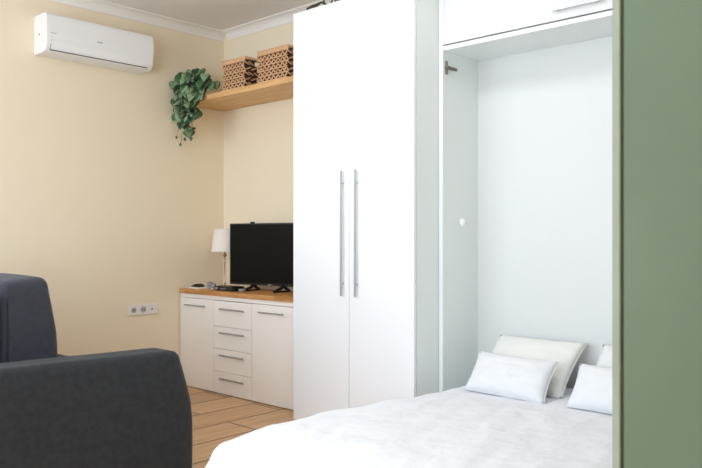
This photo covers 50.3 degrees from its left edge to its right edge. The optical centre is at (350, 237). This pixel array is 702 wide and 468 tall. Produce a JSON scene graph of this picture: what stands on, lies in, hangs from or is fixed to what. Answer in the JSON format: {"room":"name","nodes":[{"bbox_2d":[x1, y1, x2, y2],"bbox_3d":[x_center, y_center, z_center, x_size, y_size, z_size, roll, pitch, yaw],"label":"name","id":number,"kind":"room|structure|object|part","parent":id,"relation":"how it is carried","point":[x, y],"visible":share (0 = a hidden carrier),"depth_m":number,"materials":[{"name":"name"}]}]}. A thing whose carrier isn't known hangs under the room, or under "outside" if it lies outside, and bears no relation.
{"room":"studio apartment","nodes":[
{"label":"studio apartment","id":0,"kind":"room"},
{"bbox_2d":[0,0,223,358],"bbox_3d":[-2.845,-0.280,4.647,0.100,2.960,5.216,0,0,43],"label":"wall","id":1,"kind":"structure","parent":0,"point":[101,201],"depth_m":5.63,"materials":[{"name":"beige paint"}]},
{"bbox_2d":[34,12,153,73],"bbox_3d":[-1.864,-1.416,5.475,0.205,0.270,0.834,0,0,43],"label":"air conditioner","id":2,"kind":"object","parent":1,"relation":"attached to","point":[58,37],"visible":1,"depth_m":5.36,"materials":[{"name":"white plastic"}]},
{"bbox_2d":[49,0,225,41],"bbox_3d":[-2.783,-1.725,4.589,0.070,0.070,5.016,0,0,43],"label":"trim","id":3,"kind":"structure","parent":1,"relation":"attached to","point":[100,6],"depth_m":5.86,"materials":[{"name":"paint"}]},
{"bbox_2d":[127,303,157,315],"bbox_3d":[-1.635,0.559,5.861,0.014,0.084,0.265,0,0,43],"label":"wall socket","id":4,"kind":"object","parent":1,"relation":"attached to","point":[152,308],"visible":1,"depth_m":5.86,"materials":[{"name":"white plastic"}]},
{"bbox_2d":[169,68,219,145],"bbox_3d":[-1.264,-1.053,5.985,0.358,0.633,0.301,0,0,43],"label":"pothos","id":5,"kind":"object","parent":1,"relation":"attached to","point":[189,87],"visible":1,"depth_m":5.91,"materials":[{"name":"plant"}]},
{"bbox_2d":[102,0,319,29],"bbox_3d":[-0.468,-1.810,2.430,6.600,0.100,5.216,0,0,43],"label":"ceiling","id":6,"kind":"structure","parent":0,"point":[216,14],"depth_m":5.74,"materials":[{"name":"paint"}]},
{"bbox_2d":[187,386,293,467],"bbox_3d":[-0.468,1.250,2.430,6.600,0.100,5.216,0,0,43],"label":"floor","id":7,"kind":"structure","parent":0,"point":[217,418],"depth_m":4.97,"materials":[{"name":"brown wood"}]},
{"bbox_2d":[0,273,192,467],"bbox_3d":[-1.915,0.686,4.083,1.996,1.020,1.157,0,0,43],"label":"sofa","id":8,"kind":"object","parent":7,"relation":"on","point":[128,408],"visible":1,"depth_m":3.43,"materials":[{"name":"fabric"}]},
{"bbox_2d":[0,273,56,362],"bbox_3d":[-1.753,0.451,3.700,0.795,0.550,0.295,0,0,43],"label":"cushion","id":9,"kind":"object","parent":8,"relation":"on","point":[27,323],"depth_m":3.42,"materials":[{"name":"fabric"}]},
{"bbox_3d":[-1.267,0.873,3.479,0.225,0.647,1.157,0,0,43],"label":"armrest","id":10,"kind":"part","parent":8,"relation":"part of","materials":[{"name":"grey fabric"}]},
{"bbox_2d":[180,288,292,409],"bbox_3d":[-0.749,0.806,5.794,1.381,0.787,0.466,0,0,43],"label":"sideboard","id":11,"kind":"object","parent":7,"relation":"on","point":[237,344],"visible":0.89,"depth_m":5.60,"materials":[{"name":"white wood"}]},
{"bbox_3d":[-1.243,0.537,5.954,0.270,0.011,0.026,0,0,43],"label":"door handle","id":12,"kind":"part","parent":11,"relation":"part of","materials":[{"name":"metal"}]},
{"bbox_2d":[188,286,206,288],"bbox_3d":[-1.242,0.407,6.135,0.145,0.012,0.120,0,0,43],"label":"notepad","id":13,"kind":"object","parent":11,"relation":"on","point":[204,287],"visible":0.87,"depth_m":6.08,"materials":[{"name":"white paper"}]},
{"bbox_2d":[191,283,203,286],"bbox_3d":[-1.258,0.387,6.133,0.114,0.027,0.055,0,0,43],"label":"case","id":14,"kind":"object","parent":13,"relation":"on","point":[201,284],"visible":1,"depth_m":6.10,"materials":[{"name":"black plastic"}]},
{"bbox_3d":[-1.224,0.838,5.967,0.449,0.710,0.019,0,0,43],"label":"door","id":15,"kind":"part","parent":11,"relation":"part of","materials":[{"name":"white wood"}]},
{"bbox_2d":[211,229,229,284],"bbox_3d":[-1.040,0.170,6.165,0.226,0.487,0.226,0,0,43],"label":"table lamp","id":16,"kind":"object","parent":11,"relation":"on","point":[221,237],"visible":0.75,"depth_m":6.08,"materials":[{"name":"white fabric"}]},
{"bbox_3d":[-1.040,0.019,6.165,0.226,0.186,0.226,0,0,43],"label":"lamp shade","id":17,"kind":"part","parent":16,"relation":"part of","materials":[{"name":"beige fabric"}]},
{"bbox_3d":[-1.040,0.229,6.165,0.030,0.312,0.030,0,0,43],"label":"stem","id":18,"kind":"part","parent":16,"relation":"part of","materials":[{"name":"silver metal"}]},
{"bbox_2d":[214,285,243,291],"bbox_3d":[-0.957,0.395,5.872,0.240,0.036,0.116,0,0,43],"label":"box","id":19,"kind":"object","parent":11,"relation":"on","point":[219,287],"visible":0.92,"depth_m":5.82,"materials":[{"name":"black plastic"}]},
{"bbox_3d":[-0.899,0.543,5.634,0.290,0.012,0.026,0,0,43],"label":"drawer handle","id":20,"kind":"part","parent":11,"relation":"part of","materials":[{"name":"metal"}]},
{"bbox_3d":[-0.899,0.725,5.634,0.290,0.012,0.026,0,0,43],"label":"drawer handle","id":21,"kind":"part","parent":11,"relation":"part of","materials":[{"name":"metal"}]},
{"bbox_3d":[-0.899,0.897,5.634,0.290,0.012,0.026,0,0,43],"label":"drawer handle","id":22,"kind":"part","parent":11,"relation":"part of","materials":[{"name":"metal"}]},
{"bbox_3d":[-0.899,1.076,5.634,0.290,0.012,0.026,0,0,43],"label":"drawer handle","id":23,"kind":"part","parent":11,"relation":"part of","materials":[{"name":"metal"}]},
{"bbox_3d":[-0.890,0.582,5.656,0.455,0.194,0.019,0,0,43],"label":"drawer","id":24,"kind":"part","parent":11,"relation":"part of","materials":[{"name":"white wood"}]},
{"bbox_3d":[-0.890,0.766,5.656,0.455,0.169,0.019,0,0,43],"label":"drawer","id":25,"kind":"part","parent":11,"relation":"part of","materials":[{"name":"white wood"}]},
{"bbox_3d":[-0.890,0.939,5.656,0.455,0.171,0.019,0,0,43],"label":"drawer","id":26,"kind":"part","parent":11,"relation":"part of","materials":[{"name":"white wood"}]},
{"bbox_3d":[-0.890,1.111,5.656,0.455,0.166,0.019,0,0,43],"label":"drawer","id":27,"kind":"part","parent":11,"relation":"part of","materials":[{"name":"white wood"}]},
{"bbox_2d":[180,288,292,302],"bbox_3d":[-0.743,0.430,5.801,1.381,0.035,0.448,0,0,43],"label":"countertop","id":28,"kind":"structure","parent":11,"relation":"on","point":[262,294],"depth_m":5.64,"materials":[{"name":"brown wood"}]},
{"bbox_3d":[-0.882,0.464,5.655,1.374,0.032,0.020,0,0,43],"label":"rail","id":29,"kind":"part","parent":11,"relation":"part of","materials":[{"name":"white wood"}]},
{"bbox_2d":[230,222,292,292],"bbox_3d":[-0.630,0.143,5.743,0.800,0.540,0.189,0,0,31],"label":"television","id":30,"kind":"object","parent":11,"relation":"on","point":[260,253],"visible":0.84,"depth_m":5.79,"materials":[{"name":"black plastic"}]},
{"bbox_3d":[-0.570,0.537,5.327,0.270,0.011,0.026,0,0,43],"label":"door handle","id":31,"kind":"part","parent":11,"relation":"part of","materials":[{"name":"metal"}]},
{"bbox_3d":[-0.552,0.838,5.341,0.462,0.710,0.019,0,0,43],"label":"door","id":32,"kind":"part","parent":11,"relation":"part of","materials":[{"name":"white wood"}]},
{"bbox_2d":[293,0,438,419],"bbox_3d":[0.197,-0.133,4.779,1.001,2.665,0.664,0,0,43],"label":"wardrobe","id":33,"kind":"object","parent":7,"relation":"on","point":[366,72],"visible":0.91,"depth_m":4.46,"materials":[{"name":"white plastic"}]},
{"bbox_3d":[-0.188,-0.139,4.735,0.498,2.653,0.021,0,0,43],"label":"door","id":34,"kind":"part","parent":33,"relation":"part of","materials":[{"name":"white wood"}]},
{"bbox_2d":[306,0,338,9],"bbox_3d":[-0.058,-1.527,4.712,0.099,0.120,0.627,0,0,-43],"label":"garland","id":35,"kind":"object","parent":33,"relation":"on","point":[323,1],"visible":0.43,"depth_m":4.82,"materials":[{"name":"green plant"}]},
{"bbox_3d":[-0.055,-0.029,4.579,0.013,0.767,0.026,0,0,43],"label":"door handle","id":36,"kind":"part","parent":33,"relation":"part of","materials":[{"name":"metal"}]},
{"bbox_3d":[0.029,-0.029,4.499,0.013,0.767,0.026,0,0,43],"label":"door handle","id":37,"kind":"part","parent":33,"relation":"part of","materials":[{"name":"metal"}]},
{"bbox_3d":[0.179,-0.139,4.392,0.499,2.653,0.021,0,0,43],"label":"door","id":38,"kind":"part","parent":33,"relation":"part of","materials":[{"name":"white wood"}]},
{"bbox_2d":[439,0,611,391],"bbox_3d":[1.258,-0.250,3.947,1.680,2.900,0.434,0,0,43],"label":"tall cabinet","id":39,"kind":"object","parent":7,"relation":"on","point":[525,86],"visible":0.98,"depth_m":4.34,"materials":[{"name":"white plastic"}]},
{"bbox_3d":[0.664,-0.250,4.521,0.028,2.900,0.406,0,0,43],"label":"panel","id":40,"kind":"part","parent":39,"relation":"part of","materials":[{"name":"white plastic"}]},
{"bbox_3d":[0.670,-0.090,4.486,0.029,0.050,0.050,0,0,43],"label":"knob","id":41,"kind":"part","parent":39,"relation":"part of","materials":[{"name":"white plastic"}]},
{"bbox_3d":[1.253,-1.105,3.942,1.624,0.025,0.364,0,0,43],"label":"panel","id":42,"kind":"part","parent":39,"relation":"part of","materials":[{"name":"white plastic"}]},
{"bbox_3d":[1.133,-1.393,3.813,1.618,0.537,0.019,0,0,43],"label":"cupboard door","id":43,"kind":"part","parent":39,"relation":"part of","materials":[{"name":"white wood"}]},
{"bbox_3d":[1.141,-1.175,3.776,0.270,0.012,0.024,0,0,43],"label":"door handle","id":44,"kind":"part","parent":39,"relation":"part of","materials":[{"name":"metal"}]},
{"bbox_2d":[612,0,701,467],"bbox_3d":[1.177,0.135,2.060,0.930,2.110,0.040,0,0,-5],"label":"door","id":45,"kind":"structure","parent":7,"relation":"on","point":[657,44],"depth_m":2.01,"materials":[{"name":"green paint"}]},
{"bbox_2d":[224,22,292,290],"bbox_3d":[0.793,-0.280,4.751,5.080,2.960,0.100,0,0,43],"label":"wall","id":46,"kind":"structure","parent":0,"point":[258,139],"depth_m":6.13,"materials":[{"name":"beige paint"}]},
{"bbox_2d":[184,76,292,110],"bbox_3d":[-0.665,-1.112,5.751,1.579,0.042,0.425,0,0,43],"label":"wall shelf","id":47,"kind":"object","parent":46,"relation":"attached to","point":[280,89],"visible":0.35,"depth_m":5.77,"materials":[{"name":"brown wood"}]},
{"bbox_2d":[222,56,258,90],"bbox_3d":[-0.790,-1.252,5.824,0.291,0.236,0.329,0,0,43],"label":"woven basket","id":48,"kind":"object","parent":47,"relation":"on","point":[242,71],"visible":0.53,"depth_m":5.69,"materials":[{"name":"wicker"}]},
{"bbox_2d":[257,44,292,82],"bbox_3d":[-0.459,-1.253,5.511,0.351,0.237,0.334,0,0,43],"label":"woven basket","id":49,"kind":"object","parent":47,"relation":"on","point":[277,62],"visible":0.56,"depth_m":5.37,"materials":[{"name":"wicker"}]},
{"bbox_2d":[222,0,334,39],"bbox_3d":[0.761,-1.725,4.665,5.010,0.070,0.070,0,0,43],"label":"trim","id":50,"kind":"structure","parent":46,"relation":"attached to","point":[285,17],"depth_m":6.02,"materials":[{"name":"paint"}]},
{"bbox_2d":[205,385,611,467],"bbox_3d":[0.624,0.987,3.174,1.646,0.410,2.220,0,0,43],"label":"duvet","id":51,"kind":"object","parent":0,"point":[459,427],"visible":0.77,"depth_m":2.99,"materials":[{"name":"white fabric"}]},
{"bbox_2d":[464,351,558,403],"bbox_3d":[0.849,0.740,3.998,0.491,0.210,0.191,0,0,43],"label":"pillow","id":52,"kind":"object","parent":51,"relation":"on","point":[527,379],"visible":1,"depth_m":3.93,"materials":[{"name":"white fabric"}]},
{"bbox_2d":[492,334,586,398],"bbox_3d":[0.987,0.705,4.157,0.548,0.268,0.294,0,0,43],"label":"pillow","id":53,"kind":"object","parent":51,"relation":"on","point":[567,354],"visible":0.48,"depth_m":4.08,"materials":[{"name":"beige fabric"}]},
{"bbox_2d":[566,363,611,413],"bbox_3d":[1.283,0.739,3.594,0.468,0.209,0.191,0,0,43],"label":"pillow","id":54,"kind":"object","parent":51,"relation":"on","point":[592,391],"visible":0.43,"depth_m":3.62,"materials":[{"name":"white fabric"}]},
{"bbox_2d":[596,344,611,367],"bbox_3d":[1.455,0.702,3.724,0.553,0.268,0.296,0,0,43],"label":"pillow","id":55,"kind":"object","parent":51,"relation":"on","point":[605,357],"visible":0.12,"depth_m":3.90,"materials":[{"name":"white fabric"}]}
]}

